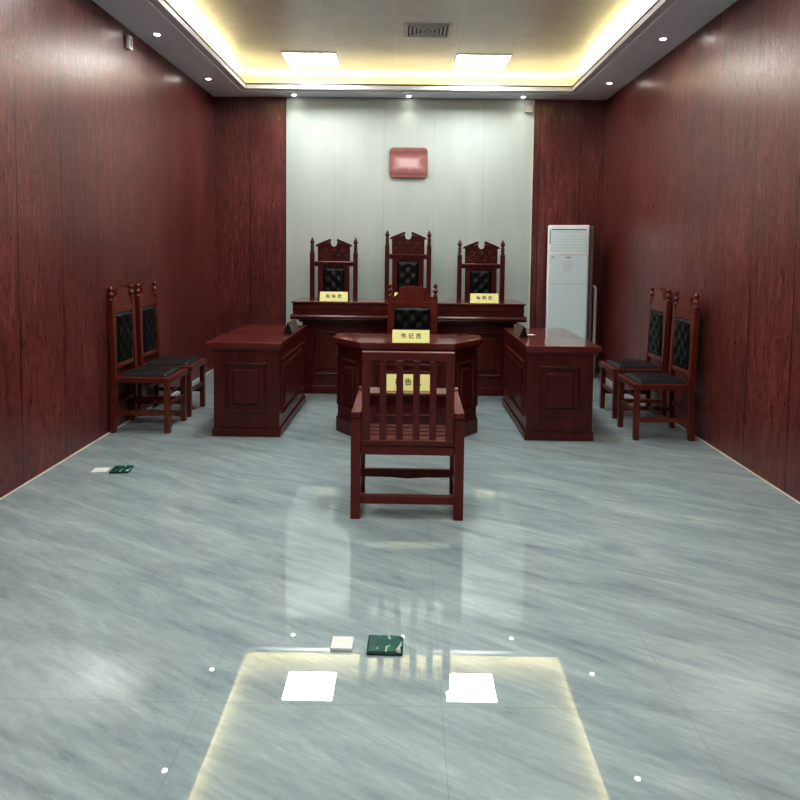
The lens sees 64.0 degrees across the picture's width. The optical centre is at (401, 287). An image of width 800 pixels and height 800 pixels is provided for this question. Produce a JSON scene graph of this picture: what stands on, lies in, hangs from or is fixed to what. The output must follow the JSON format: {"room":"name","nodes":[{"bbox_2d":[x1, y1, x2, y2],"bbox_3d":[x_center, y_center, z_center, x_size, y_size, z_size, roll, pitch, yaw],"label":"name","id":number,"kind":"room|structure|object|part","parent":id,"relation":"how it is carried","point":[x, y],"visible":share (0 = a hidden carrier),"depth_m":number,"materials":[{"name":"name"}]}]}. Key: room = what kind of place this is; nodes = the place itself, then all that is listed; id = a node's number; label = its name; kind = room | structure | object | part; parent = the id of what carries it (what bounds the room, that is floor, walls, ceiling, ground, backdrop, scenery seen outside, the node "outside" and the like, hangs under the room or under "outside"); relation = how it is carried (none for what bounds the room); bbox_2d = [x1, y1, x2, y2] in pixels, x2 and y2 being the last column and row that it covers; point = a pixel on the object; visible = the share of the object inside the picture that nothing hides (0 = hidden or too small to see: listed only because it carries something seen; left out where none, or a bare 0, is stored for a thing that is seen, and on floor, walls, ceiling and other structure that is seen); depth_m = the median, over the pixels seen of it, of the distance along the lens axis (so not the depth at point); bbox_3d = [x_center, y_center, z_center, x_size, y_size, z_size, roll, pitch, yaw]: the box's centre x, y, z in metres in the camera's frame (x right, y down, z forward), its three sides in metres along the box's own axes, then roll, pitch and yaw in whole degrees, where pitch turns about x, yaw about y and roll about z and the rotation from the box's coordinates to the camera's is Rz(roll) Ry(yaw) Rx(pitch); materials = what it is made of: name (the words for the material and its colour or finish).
{"room":"courtroom","nodes":[
{"label":"courtroom","id":0,"kind":"room"},
{"bbox_2d":[0,0,214,497],"bbox_3d":[-2.416,-0.408,3.475,0.100,3.358,9.137,1,3,1],"label":"wall","id":1,"kind":"structure","parent":0,"point":[107,148],"depth_m":4.72,"materials":[{"name":"laminate"}]},
{"bbox_2d":[0,369,213,499],"bbox_3d":[-2.381,1.265,3.571,0.008,0.007,8.937,1,3,1],"label":"baseboard","id":2,"kind":"structure","parent":1,"relation":"attached to","point":[212,369],"depth_m":4.52,"materials":[{"name":"beige plastic"}]},
{"bbox_2d":[126,35,132,50],"bbox_3d":[-2.309,-2.079,5.432,0.036,0.116,0.072,1,3,1],"label":"wall sensor","id":3,"kind":"object","parent":1,"relation":"attached to","point":[129,39],"visible":1,"depth_m":5.40,"materials":[{"name":"white plastic"}]},
{"bbox_2d":[241,77,576,85],"bbox_3d":[0.052,-2.182,3.348,4.994,0.229,9.137,1,3,1],"label":"trim","id":4,"kind":"structure","parent":1,"relation":"attached to","point":[246,79],"depth_m":7.80,"materials":[{"name":"paint"}]},
{"bbox_2d":[149,0,675,92],"bbox_3d":[0.043,-2.093,3.402,3.983,0.046,8.275,1,3,1],"label":"trim","id":5,"kind":"structure","parent":1,"relation":"attached to","point":[162,6],"depth_m":6.96,"materials":[{"name":"paint"}]},
{"bbox_2d":[92,0,736,99],"bbox_3d":[0.050,-2.061,3.355,4.994,0.012,9.137,1,3,1],"label":"ceiling","id":6,"kind":"structure","parent":1,"relation":"attached to","point":[681,19],"depth_m":6.09,"materials":[{"name":"paint"}]},
{"bbox_2d":[0,370,799,799],"bbox_3d":[0.012,1.347,3.552,4.994,0.100,9.137,1,3,1],"label":"floor","id":7,"kind":"structure","parent":0,"point":[614,615],"depth_m":2.61,"materials":[{"name":"stone"}]},
{"bbox_2d":[91,467,110,471],"bbox_3d":[-2.027,1.228,4.316,0.100,0.004,0.085,0,3,-6],"label":"cover plate","id":8,"kind":"object","parent":7,"relation":"on","point":[104,469],"visible":1,"depth_m":4.32,"materials":[{"name":"white plastic"}]},
{"bbox_2d":[109,465,133,473],"bbox_3d":[-1.887,1.222,4.316,0.128,0.016,0.128,0,3,-6],"label":"box","id":9,"kind":"object","parent":7,"relation":"on","point":[123,468],"visible":1,"depth_m":4.29,"materials":[{"name":"green cardboard"}]},
{"bbox_2d":[107,284,187,433],"bbox_3d":[-2.112,0.573,5.358,0.506,1.188,0.431,1,3,1],"label":"chair","id":10,"kind":"object","parent":7,"relation":"on","point":[120,309],"visible":1,"depth_m":5.23,"materials":[{"name":"brown wood"}]},
{"bbox_3d":[-2.331,0.641,5.174,0.065,1.070,0.042,1,3,1],"label":"post","id":11,"kind":"part","parent":10,"relation":"part of","materials":[{"name":"brown wood"}]},
{"bbox_3d":[-2.329,0.400,5.350,0.042,0.500,0.337,1,3,1],"label":"frame","id":12,"kind":"part","parent":10,"relation":"part of","materials":[{"name":"black leather"}]},
{"bbox_2d":[116,311,132,362],"bbox_3d":[-2.308,0.406,5.350,0.020,0.406,0.291,1,3,1],"label":"cushion","id":13,"kind":"object","parent":10,"relation":"on","point":[124,319],"depth_m":5.32,"materials":[{"name":"black leather"}]},
{"bbox_3d":[-2.327,0.619,5.553,0.065,1.070,0.042,1,3,1],"label":"post","id":14,"kind":"part","parent":10,"relation":"part of","materials":[{"name":"brown wood"}]},
{"bbox_2d":[119,366,180,376],"bbox_3d":[-2.096,0.695,5.365,0.385,0.040,0.360,1,3,1],"label":"cushion","id":15,"kind":"object","parent":10,"relation":"on","point":[138,371],"depth_m":5.26,"materials":[{"name":"grey leather"}]},
{"bbox_3d":[-2.103,0.737,5.367,0.484,0.051,0.430,1,3,1],"label":"seat frame","id":16,"kind":"part","parent":10,"relation":"part of","materials":[{"name":"brown wood"}]},
{"bbox_3d":[-1.898,0.975,5.189,0.042,0.410,0.042,1,3,1],"label":"leg","id":17,"kind":"part","parent":10,"relation":"part of","materials":[{"name":"brown wood"}]},
{"bbox_3d":[-1.894,0.953,5.568,0.042,0.410,0.042,1,3,1],"label":"leg","id":18,"kind":"part","parent":10,"relation":"part of","materials":[{"name":"brown wood"}]},
{"bbox_2d":[135,281,206,416],"bbox_3d":[-2.107,0.544,5.872,0.506,1.188,0.431,1,3,1],"label":"chair","id":19,"kind":"object","parent":7,"relation":"on","point":[146,302],"visible":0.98,"depth_m":5.79,"materials":[{"name":"brown wood"}]},
{"bbox_3d":[-2.326,0.611,5.688,0.065,1.070,0.042,1,3,1],"label":"post","id":20,"kind":"part","parent":19,"relation":"part of","materials":[{"name":"brown wood"}]},
{"bbox_3d":[-2.324,0.370,5.864,0.042,0.500,0.337,1,3,1],"label":"frame","id":21,"kind":"part","parent":19,"relation":"part of","materials":[{"name":"black leather"}]},
{"bbox_2d":[143,306,156,352],"bbox_3d":[-2.303,0.377,5.864,0.020,0.406,0.291,1,3,1],"label":"cushion","id":22,"kind":"object","parent":19,"relation":"on","point":[149,312],"depth_m":5.85,"materials":[{"name":"black leather"}]},
{"bbox_3d":[-2.322,0.589,6.067,0.065,1.070,0.042,1,3,1],"label":"post","id":23,"kind":"part","parent":19,"relation":"part of","materials":[{"name":"brown wood"}]},
{"bbox_2d":[146,356,199,365],"bbox_3d":[-2.091,0.665,5.879,0.385,0.040,0.360,1,3,1],"label":"cushion","id":24,"kind":"object","parent":19,"relation":"on","point":[160,360],"depth_m":5.77,"materials":[{"name":"grey leather"}]},
{"bbox_3d":[-2.098,0.707,5.881,0.484,0.051,0.430,1,3,1],"label":"seat frame","id":25,"kind":"part","parent":19,"relation":"part of","materials":[{"name":"brown wood"}]},
{"bbox_3d":[-1.893,0.946,5.703,0.042,0.410,0.042,1,3,1],"label":"leg","id":26,"kind":"part","parent":19,"relation":"part of","materials":[{"name":"brown wood"}]},
{"bbox_3d":[-1.889,0.924,6.082,0.042,0.410,0.042,1,3,1],"label":"leg","id":27,"kind":"part","parent":19,"relation":"part of","materials":[{"name":"brown wood"}]},
{"bbox_2d":[206,325,305,436],"bbox_3d":[-1.245,0.778,5.695,0.601,0.760,1.205,1,3,1],"label":"desk","id":28,"kind":"object","parent":7,"relation":"on","point":[259,370],"visible":1,"depth_m":5.12,"materials":[{"name":"brown wood"}]},
{"bbox_3d":[-1.239,0.792,5.104,0.330,0.400,0.024,1,3,1],"label":"panel","id":29,"kind":"part","parent":28,"relation":"part of","materials":[{"name":"brown wood"}]},
{"bbox_3d":[-1.234,0.453,5.676,0.560,0.021,1.189,1,3,1],"label":"moulding","id":30,"kind":"part","parent":28,"relation":"part of","materials":[{"name":"brown wood"}]},
{"bbox_2d":[283,319,298,333],"bbox_3d":[-0.995,0.346,5.790,0.082,0.098,0.340,1,3,1],"label":"nameplate","id":31,"kind":"object","parent":28,"relation":"on","point":[291,327],"visible":1,"depth_m":5.68,"materials":[{"name":"black plastic"}]},
{"bbox_3d":[-0.973,0.346,5.789,0.038,0.097,0.340,1,3,1],"label":"plate","id":32,"kind":"part","parent":31,"relation":"part of","materials":[{"name":"brown metal"}]},
{"bbox_3d":[-0.956,0.767,5.689,0.024,0.450,1.000,1,3,1],"label":"panel","id":33,"kind":"part","parent":28,"relation":"part of","materials":[{"name":"brown wood"}]},
{"bbox_2d":[310,237,357,297],"bbox_3d":[-0.803,0.240,7.369,0.570,1.650,0.456,1,3,1],"label":"chair","id":34,"kind":"object","parent":7,"relation":"on","point":[333,263],"visible":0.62,"depth_m":7.52,"materials":[{"name":"brown wood"}]},
{"bbox_3d":[-1.057,0.316,7.577,0.052,1.470,0.052,1,3,1],"label":"post","id":35,"kind":"part","parent":34,"relation":"part of","materials":[{"name":"brown wood"}]},
{"bbox_3d":[-0.795,-0.284,7.535,0.457,0.058,0.048,1,3,1],"label":"cross rail","id":36,"kind":"part","parent":34,"relation":"part of","materials":[{"name":"brown wood"}]},
{"bbox_2d":[323,268,343,291],"bbox_3d":[-0.799,0.061,7.545,0.250,0.585,0.024,1,3,1],"label":"cushion","id":37,"kind":"object","parent":34,"relation":"on","point":[333,278],"depth_m":7.53,"materials":[{"name":"black leather"}]},
{"bbox_3d":[-0.793,-0.530,7.520,0.440,0.092,0.050,1,3,1],"label":"cornice","id":38,"kind":"part","parent":34,"relation":"part of","materials":[{"name":"brown wood"}]},
{"bbox_3d":[-0.547,0.322,7.572,0.052,1.470,0.052,1,3,1],"label":"post","id":39,"kind":"part","parent":34,"relation":"part of","materials":[{"name":"brown wood"}]},
{"bbox_2d":[330,636,353,650],"bbox_3d":[-0.225,1.353,2.432,0.083,0.012,0.076,1,3,2],"label":"cover plate","id":40,"kind":"object","parent":7,"relation":"on","point":[339,643],"visible":1,"depth_m":2.42,"materials":[{"name":"white plastic"}]},
{"bbox_2d":[366,635,402,655],"bbox_3d":[-0.062,1.353,2.428,0.134,0.016,0.112,1,3,2],"label":"box","id":41,"kind":"object","parent":7,"relation":"on","point":[390,645],"visible":1,"depth_m":2.41,"materials":[{"name":"green cardboard"}]},
{"bbox_2d":[350,351,464,520],"bbox_3d":[0.037,0.808,3.766,0.630,0.953,0.558,1,3,1],"label":"armchair","id":42,"kind":"object","parent":7,"relation":"on","point":[382,438],"visible":1,"depth_m":3.55,"materials":[{"name":"brown wood"}]},
{"bbox_3d":[-0.257,1.004,3.583,0.053,0.575,0.050,1,3,1],"label":"leg","id":43,"kind":"part","parent":42,"relation":"part of","materials":[{"name":"brown wood"}]},
{"bbox_3d":[-0.246,0.665,3.780,0.058,0.069,0.522,1,3,1],"label":"armrest","id":44,"kind":"part","parent":42,"relation":"part of","materials":[{"name":"brown wood"}]},
{"bbox_3d":[-0.251,0.974,3.972,0.053,0.590,0.050,1,3,1],"label":"leg","id":45,"kind":"part","parent":42,"relation":"part of","materials":[{"name":"brown wood"}]},
{"bbox_3d":[0.036,0.893,3.768,0.523,0.050,0.430,1,3,1],"label":"seat frame","id":46,"kind":"part","parent":42,"relation":"part of","materials":[{"name":"brown wood"}]},
{"bbox_3d":[0.033,0.860,3.561,0.507,0.034,0.034,1,3,1],"label":"rail","id":47,"kind":"part","parent":42,"relation":"part of","materials":[{"name":"brown wood"}]},
{"bbox_2d":[386,374,429,390],"bbox_3d":[0.041,0.579,3.939,0.290,0.098,0.082,1,3,1],"label":"nameplate","id":48,"kind":"object","parent":42,"relation":"on","point":[391,378],"visible":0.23,"depth_m":3.92,"materials":[{"name":"yellow plastic"}]},
{"bbox_2d":[370,387,445,396],"bbox_3d":[0.041,0.639,3.926,0.515,0.018,0.165,1,3,1],"label":"tray","id":49,"kind":"object","parent":42,"relation":"on","point":[374,391],"depth_m":3.87,"materials":[{"name":"brown wood"}]},
{"bbox_3d":[0.038,0.373,3.481,0.507,0.052,0.038,1,3,1],"label":"rail","id":50,"kind":"part","parent":42,"relation":"part of","materials":[{"name":"brown wood"}]},
{"bbox_3d":[0.326,0.981,3.964,0.053,0.590,0.050,1,3,1],"label":"leg","id":51,"kind":"part","parent":42,"relation":"part of","materials":[{"name":"brown wood"}]},
{"bbox_3d":[0.320,1.011,3.575,0.053,0.575,0.050,1,3,1],"label":"leg","id":52,"kind":"part","parent":42,"relation":"part of","materials":[{"name":"brown wood"}]},
{"bbox_3d":[0.324,0.672,3.772,0.058,0.069,0.522,1,3,1],"label":"armrest","id":53,"kind":"part","parent":42,"relation":"part of","materials":[{"name":"brown wood"}]},
{"bbox_2d":[333,333,481,436],"bbox_3d":[0.047,0.805,5.270,1.232,0.785,0.570,1,3,1],"label":"desk","id":54,"kind":"object","parent":7,"relation":"on","point":[351,346],"visible":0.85,"depth_m":5.11,"materials":[{"name":"brown wood"}]},
{"bbox_3d":[-0.533,0.771,5.432,0.024,0.420,0.108,1,3,1],"label":"panel","id":55,"kind":"part","parent":54,"relation":"part of","materials":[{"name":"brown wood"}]},
{"bbox_3d":[-0.421,0.788,5.169,0.024,0.420,0.246,-2,4,-38],"label":"panel","id":56,"kind":"part","parent":54,"relation":"part of","materials":[{"name":"brown wood"}]},
{"bbox_3d":[0.044,0.802,5.018,0.514,0.420,0.024,1,3,1],"label":"panel","id":57,"kind":"part","parent":54,"relation":"part of","materials":[{"name":"brown wood"}]},
{"bbox_3d":[0.051,0.471,5.257,1.196,0.023,0.547,1,3,1],"label":"moulding","id":58,"kind":"part","parent":54,"relation":"part of","materials":[{"name":"brown wood"}]},
{"bbox_2d":[392,330,428,342],"bbox_3d":[0.074,0.378,5.014,0.290,0.098,0.082,1,3,1],"label":"nameplate","id":59,"kind":"object","parent":54,"relation":"on","point":[398,336],"visible":1,"depth_m":4.99,"materials":[{"name":"yellow plastic"}]},
{"bbox_3d":[0.513,0.799,5.160,0.024,0.420,0.246,3,4,39],"label":"panel","id":60,"kind":"part","parent":54,"relation":"part of","materials":[{"name":"brown wood"}]},
{"bbox_3d":[0.630,0.785,5.421,0.024,0.420,0.108,1,3,1],"label":"panel","id":61,"kind":"part","parent":54,"relation":"part of","materials":[{"name":"brown wood"}]},
{"bbox_2d":[384,230,431,297],"bbox_3d":[0.069,0.204,7.358,0.552,1.744,0.456,1,3,1],"label":"chair","id":62,"kind":"object","parent":7,"relation":"on","point":[407,256],"visible":0.54,"depth_m":7.51,"materials":[{"name":"brown wood"}]},
{"bbox_3d":[-0.176,0.280,7.566,0.052,1.563,0.052,1,3,1],"label":"post","id":63,"kind":"part","parent":62,"relation":"part of","materials":[{"name":"brown wood"}]},
{"bbox_3d":[0.077,-0.366,7.522,0.439,0.058,0.048,1,3,1],"label":"cross rail","id":64,"kind":"part","parent":62,"relation":"part of","materials":[{"name":"brown wood"}]},
{"bbox_2d":[397,261,418,291],"bbox_3d":[0.073,0.025,7.535,0.250,0.678,0.024,1,3,1],"label":"cushion","id":65,"kind":"object","parent":62,"relation":"on","point":[407,271],"depth_m":7.52,"materials":[{"name":"black leather"}]},
{"bbox_3d":[0.080,-0.613,7.507,0.440,0.092,0.050,1,3,1],"label":"cornice","id":66,"kind":"part","parent":62,"relation":"part of","materials":[{"name":"brown wood"}]},
{"bbox_3d":[0.316,0.286,7.561,0.052,1.563,0.052,1,3,1],"label":"post","id":67,"kind":"part","parent":62,"relation":"part of","materials":[{"name":"brown wood"}]},
{"bbox_2d":[290,297,526,395],"bbox_3d":[0.067,0.621,6.834,2.410,0.972,0.595,1,3,1],"label":"bench","id":68,"kind":"object","parent":7,"relation":"on","point":[323,320],"visible":0.55,"depth_m":6.64,"materials":[{"name":"brown wood"}]},
{"bbox_2d":[319,291,347,301],"bbox_3d":[-0.698,0.089,6.623,0.290,0.098,0.082,1,3,1],"label":"nameplate","id":69,"kind":"object","parent":68,"relation":"on","point":[324,296],"visible":1,"depth_m":6.60,"materials":[{"name":"yellow plastic"}]},
{"bbox_3d":[-0.615,0.679,6.664,0.600,0.460,0.024,1,3,1],"label":"panel","id":70,"kind":"part","parent":68,"relation":"part of","materials":[{"name":"brown wood"}]},
{"bbox_3d":[0.071,0.337,6.843,2.260,0.028,0.475,1,3,1],"label":"under moulding","id":71,"kind":"part","parent":68,"relation":"part of","materials":[{"name":"brown wood"}]},
{"bbox_3d":[0.071,0.295,6.808,2.410,0.057,0.580,1,3,1],"label":"moulding","id":72,"kind":"part","parent":68,"relation":"part of","materials":[{"name":"brown wood"}]},
{"bbox_3d":[0.745,0.696,6.651,0.600,0.460,0.024,1,3,1],"label":"panel","id":73,"kind":"part","parent":68,"relation":"part of","materials":[{"name":"brown wood"}]},
{"bbox_2d":[470,293,498,302],"bbox_3d":[0.853,0.107,6.608,0.290,0.098,0.082,1,3,1],"label":"nameplate","id":74,"kind":"object","parent":68,"relation":"on","point":[474,297],"visible":1,"depth_m":6.59,"materials":[{"name":"yellow plastic"}]},
{"bbox_2d":[387,283,437,333],"bbox_3d":[0.100,0.567,5.912,0.483,1.188,0.506,1,3,1],"label":"chair","id":75,"kind":"object","parent":7,"relation":"on","point":[412,308],"visible":0.44,"depth_m":6.09,"materials":[{"name":"brown wood"}]},
{"bbox_3d":[-0.115,0.610,6.133,0.042,1.070,0.065,1,3,1],"label":"post","id":76,"kind":"part","parent":75,"relation":"part of","materials":[{"name":"brown wood"}]},
{"bbox_3d":[0.104,0.383,6.121,0.389,0.500,0.042,1,3,1],"label":"frame","id":77,"kind":"part","parent":75,"relation":"part of","materials":[{"name":"black leather"}]},
{"bbox_2d":[394,307,430,333],"bbox_3d":[0.103,0.391,6.100,0.343,0.406,0.020,1,3,1],"label":"cushion","id":78,"kind":"object","parent":75,"relation":"on","point":[405,318],"depth_m":6.09,"materials":[{"name":"black leather"}]},
{"bbox_3d":[0.317,0.616,6.129,0.042,1.070,0.065,1,3,1],"label":"post","id":79,"kind":"part","parent":75,"relation":"part of","materials":[{"name":"brown wood"}]},
{"bbox_2d":[457,240,504,299],"bbox_3d":[0.926,0.265,7.353,0.564,1.642,0.456,1,3,1],"label":"chair","id":80,"kind":"object","parent":7,"relation":"on","point":[481,266],"visible":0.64,"depth_m":7.51,"materials":[{"name":"brown wood"}]},
{"bbox_3d":[0.675,0.341,7.561,0.052,1.462,0.052,1,3,1],"label":"post","id":81,"kind":"part","parent":80,"relation":"part of","materials":[{"name":"brown wood"}]},
{"bbox_3d":[0.934,-0.255,7.520,0.451,0.058,0.048,1,3,1],"label":"cross rail","id":82,"kind":"part","parent":80,"relation":"part of","materials":[{"name":"brown wood"}]},
{"bbox_2d":[470,270,491,292],"bbox_3d":[0.930,0.085,7.530,0.250,0.577,0.024,1,3,1],"label":"cushion","id":83,"kind":"object","parent":80,"relation":"on","point":[480,280],"depth_m":7.52,"materials":[{"name":"black leather"}]},
{"bbox_3d":[0.937,-0.502,7.505,0.440,0.092,0.050,1,3,1],"label":"cornice","id":84,"kind":"part","parent":80,"relation":"part of","materials":[{"name":"brown wood"}]},
{"bbox_3d":[1.179,0.346,7.556,0.052,1.462,0.052,1,3,1],"label":"post","id":85,"kind":"part","parent":80,"relation":"part of","materials":[{"name":"brown wood"}]},
{"bbox_2d":[502,328,601,440],"bbox_3d":[1.282,0.808,5.676,0.601,0.760,1.205,1,3,0],"label":"desk","id":86,"kind":"object","parent":7,"relation":"on","point":[548,376],"visible":1,"depth_m":5.10,"materials":[{"name":"brown wood"}]},
{"bbox_3d":[0.994,0.790,5.676,0.024,0.450,1.000,1,3,0],"label":"panel","id":87,"kind":"part","parent":86,"relation":"part of","materials":[{"name":"brown wood"}]},
{"bbox_2d":[513,322,527,337],"bbox_3d":[1.059,0.374,5.701,0.082,0.098,0.340,1,3,1],"label":"nameplate","id":88,"kind":"object","parent":86,"relation":"on","point":[519,330],"visible":1,"depth_m":5.59,"materials":[{"name":"black plastic"}]},
{"bbox_3d":[1.037,0.374,5.701,0.038,0.097,0.340,1,3,1],"label":"plate","id":89,"kind":"part","parent":88,"relation":"part of","materials":[{"name":"brown metal"}]},
{"bbox_3d":[1.279,0.483,5.657,0.560,0.021,1.189,1,3,0],"label":"moulding","id":90,"kind":"part","parent":86,"relation":"part of","materials":[{"name":"brown wood"}]},
{"bbox_3d":[1.261,0.822,5.085,0.330,0.400,0.024,1,3,0],"label":"panel","id":91,"kind":"part","parent":86,"relation":"part of","materials":[{"name":"brown wood"}]},
{"bbox_2d":[545,225,596,377],"bbox_3d":[2.039,0.168,7.674,0.592,1.825,0.235,1,3,12],"label":"air conditioner","id":92,"kind":"object","parent":7,"relation":"on","point":[570,248],"visible":0.78,"depth_m":7.57,"materials":[{"name":"white plastic"}]},
{"bbox_3d":[1.982,0.166,7.693,0.472,1.825,0.220,1,3,12],"label":"casing","id":93,"kind":"part","parent":92,"relation":"part of","materials":[{"name":"white plastic"}]},
{"bbox_3d":[2.202,0.175,7.690,0.160,1.813,0.120,1,3,12],"label":"casing","id":94,"kind":"part","parent":92,"relation":"part of","materials":[{"name":"grey plastic"}]},
{"bbox_2d":[599,286,670,418],"bbox_3d":[2.168,0.586,5.978,0.506,1.188,0.431,1,3,1],"label":"chair","id":95,"kind":"object","parent":7,"relation":"on","point":[659,309],"visible":1,"depth_m":5.86,"materials":[{"name":"brown wood"}]},
{"bbox_3d":[1.946,0.961,6.192,0.042,0.410,0.042,1,3,1],"label":"leg","id":96,"kind":"part","parent":95,"relation":"part of","materials":[{"name":"brown wood"}]},
{"bbox_3d":[1.942,0.983,5.812,0.042,0.410,0.042,1,3,1],"label":"leg","id":97,"kind":"part","parent":95,"relation":"part of","materials":[{"name":"brown wood"}]},
{"bbox_3d":[2.155,0.750,5.987,0.484,0.051,0.430,1,3,1],"label":"seat frame","id":98,"kind":"part","parent":95,"relation":"part of","materials":[{"name":"brown wood"}]},
{"bbox_2d":[605,359,658,368],"bbox_3d":[2.149,0.708,5.985,0.385,0.040,0.360,1,3,1],"label":"cushion","id":99,"kind":"object","parent":95,"relation":"on","point":[614,363],"depth_m":5.89,"materials":[{"name":"grey leather"}]},
{"bbox_3d":[2.386,0.637,6.169,0.065,1.070,0.042,1,3,1],"label":"post","id":100,"kind":"part","parent":95,"relation":"part of","materials":[{"name":"brown wood"}]},
{"bbox_3d":[2.389,0.418,5.966,0.042,0.500,0.337,1,3,1],"label":"frame","id":101,"kind":"part","parent":95,"relation":"part of","materials":[{"name":"black leather"}]},
{"bbox_2d":[649,311,662,356],"bbox_3d":[2.368,0.424,5.966,0.020,0.406,0.291,1,3,1],"label":"cushion","id":102,"kind":"object","parent":95,"relation":"on","point":[655,317],"depth_m":5.95,"materials":[{"name":"black leather"}]},
{"bbox_3d":[2.382,0.659,5.789,0.065,1.070,0.042,1,3,1],"label":"post","id":103,"kind":"part","parent":95,"relation":"part of","materials":[{"name":"brown wood"}]},
{"bbox_2d":[617,290,699,440],"bbox_3d":[2.116,0.624,5.314,0.506,1.188,0.431,1,3,1],"label":"chair","id":104,"kind":"object","parent":7,"relation":"on","point":[685,316],"visible":1,"depth_m":5.20,"materials":[{"name":"brown wood"}]},
{"bbox_3d":[1.894,0.999,5.528,0.042,0.410,0.042,1,3,1],"label":"leg","id":105,"kind":"part","parent":104,"relation":"part of","materials":[{"name":"brown wood"}]},
{"bbox_3d":[1.890,1.021,5.149,0.042,0.410,0.042,1,3,1],"label":"leg","id":106,"kind":"part","parent":104,"relation":"part of","materials":[{"name":"brown wood"}]},
{"bbox_3d":[2.104,0.787,5.324,0.484,0.051,0.430,1,3,1],"label":"seat frame","id":107,"kind":"part","parent":104,"relation":"part of","materials":[{"name":"brown wood"}]},
{"bbox_2d":[624,372,685,383],"bbox_3d":[2.098,0.746,5.321,0.385,0.040,0.360,1,3,1],"label":"cushion","id":108,"kind":"object","parent":104,"relation":"on","point":[635,377],"depth_m":5.23,"materials":[{"name":"grey leather"}]},
{"bbox_3d":[2.334,0.675,5.505,0.065,1.070,0.042,1,3,1],"label":"post","id":109,"kind":"part","parent":104,"relation":"part of","materials":[{"name":"brown wood"}]},
{"bbox_2d":[673,318,689,369],"bbox_3d":[2.317,0.462,5.303,0.020,0.406,0.291,1,3,1],"label":"cushion","id":110,"kind":"object","parent":104,"relation":"on","point":[681,326],"depth_m":5.28,"materials":[{"name":"black leather"}]},
{"bbox_3d":[2.337,0.456,5.302,0.042,0.500,0.337,1,3,1],"label":"frame","id":111,"kind":"part","parent":104,"relation":"part of","materials":[{"name":"black leather"}]},
{"bbox_3d":[2.330,0.697,5.126,0.065,1.070,0.042,1,3,1],"label":"post","id":112,"kind":"part","parent":104,"relation":"part of","materials":[{"name":"brown wood"}]},
{"bbox_2d":[213,97,605,372],"bbox_3d":[0.076,-0.639,7.963,4.794,3.358,0.100,1,3,1],"label":"wall","id":113,"kind":"structure","parent":0,"point":[569,149],"depth_m":7.88,"materials":[{"name":"laminate"}]},
{"bbox_2d":[285,97,285,324],"bbox_3d":[-1.431,-0.653,7.917,0.013,3.357,0.019,1,3,1],"label":"trim","id":114,"kind":"structure","parent":113,"relation":"attached to","point":[285,97],"depth_m":7.89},
{"bbox_2d":[389,147,427,177],"bbox_3d":[0.086,-1.529,7.831,0.464,0.370,0.027,1,3,1],"label":"wall plaque","id":115,"kind":"object","parent":113,"relation":"attached to","point":[405,162],"visible":1,"depth_m":7.82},
{"bbox_2d":[286,97,532,327],"bbox_3d":[0.080,-0.635,7.905,3.010,3.357,0.014,1,3,1],"label":"wall panel","id":116,"kind":"object","parent":113,"relation":"attached to","point":[476,187],"depth_m":7.86,"materials":[{"name":"white paint"}]},
{"bbox_2d":[525,106,532,112],"bbox_3d":[1.550,-2.171,7.780,0.085,0.080,0.030,1,3,1],"label":"wall bracket","id":117,"kind":"object","parent":113,"relation":"attached to","point":[528,109],"visible":1,"depth_m":7.77,"materials":[{"name":"beige plastic"}]},
{"bbox_2d":[528,99,534,327],"bbox_3d":[1.593,-0.617,7.888,0.015,3.357,0.021,1,3,1],"label":"trim","id":118,"kind":"structure","parent":113,"relation":"attached to","point":[533,99],"depth_m":7.86,"materials":[{"name":"beige plastic"}]},
{"bbox_2d":[167,0,656,79],"bbox_3d":[0.054,-2.346,3.338,4.994,0.100,9.137,1,3,1],"label":"ceiling","id":119,"kind":"structure","parent":0,"point":[545,39],"depth_m":6.20,"materials":[{"name":"paint"}]},
{"bbox_2d":[281,52,340,66],"bbox_3d":[-0.988,-2.519,7.072,0.594,0.010,0.514,1,3,1],"label":"recessed light","id":120,"kind":"object","parent":119,"relation":"in","point":[293,59],"visible":1,"depth_m":7.05,"materials":[{"name":"white plastic"}]},
{"bbox_2d":[403,23,453,37],"bbox_3d":[0.250,-2.447,6.097,0.470,0.012,0.395,1,3,1],"label":"ceiling vent","id":121,"kind":"object","parent":119,"relation":"in","point":[444,30],"visible":1,"depth_m":6.07,"materials":[{"name":"metal"}]},
{"bbox_2d":[453,54,511,68],"bbox_3d":[0.885,-2.498,7.074,0.594,0.010,0.514,1,3,1],"label":"recessed light","id":122,"kind":"object","parent":119,"relation":"in","point":[462,61],"visible":1,"depth_m":7.05,"materials":[{"name":"white plastic"}]},
{"bbox_2d":[598,0,799,501],"bbox_3d":[2.478,-0.349,3.430,0.100,3.358,9.137,1,3,1],"label":"wall","id":123,"kind":"structure","parent":0,"point":[701,188],"depth_m":4.83,"materials":[{"name":"laminate"}]},
{"bbox_2d":[598,373,799,503],"bbox_3d":[2.405,1.322,3.527,0.008,0.007,8.937,1,3,1],"label":"baseboard","id":124,"kind":"structure","parent":123,"relation":"attached to","point":[598,373],"depth_m":4.52,"materials":[{"name":"beige plastic"}]}
]}

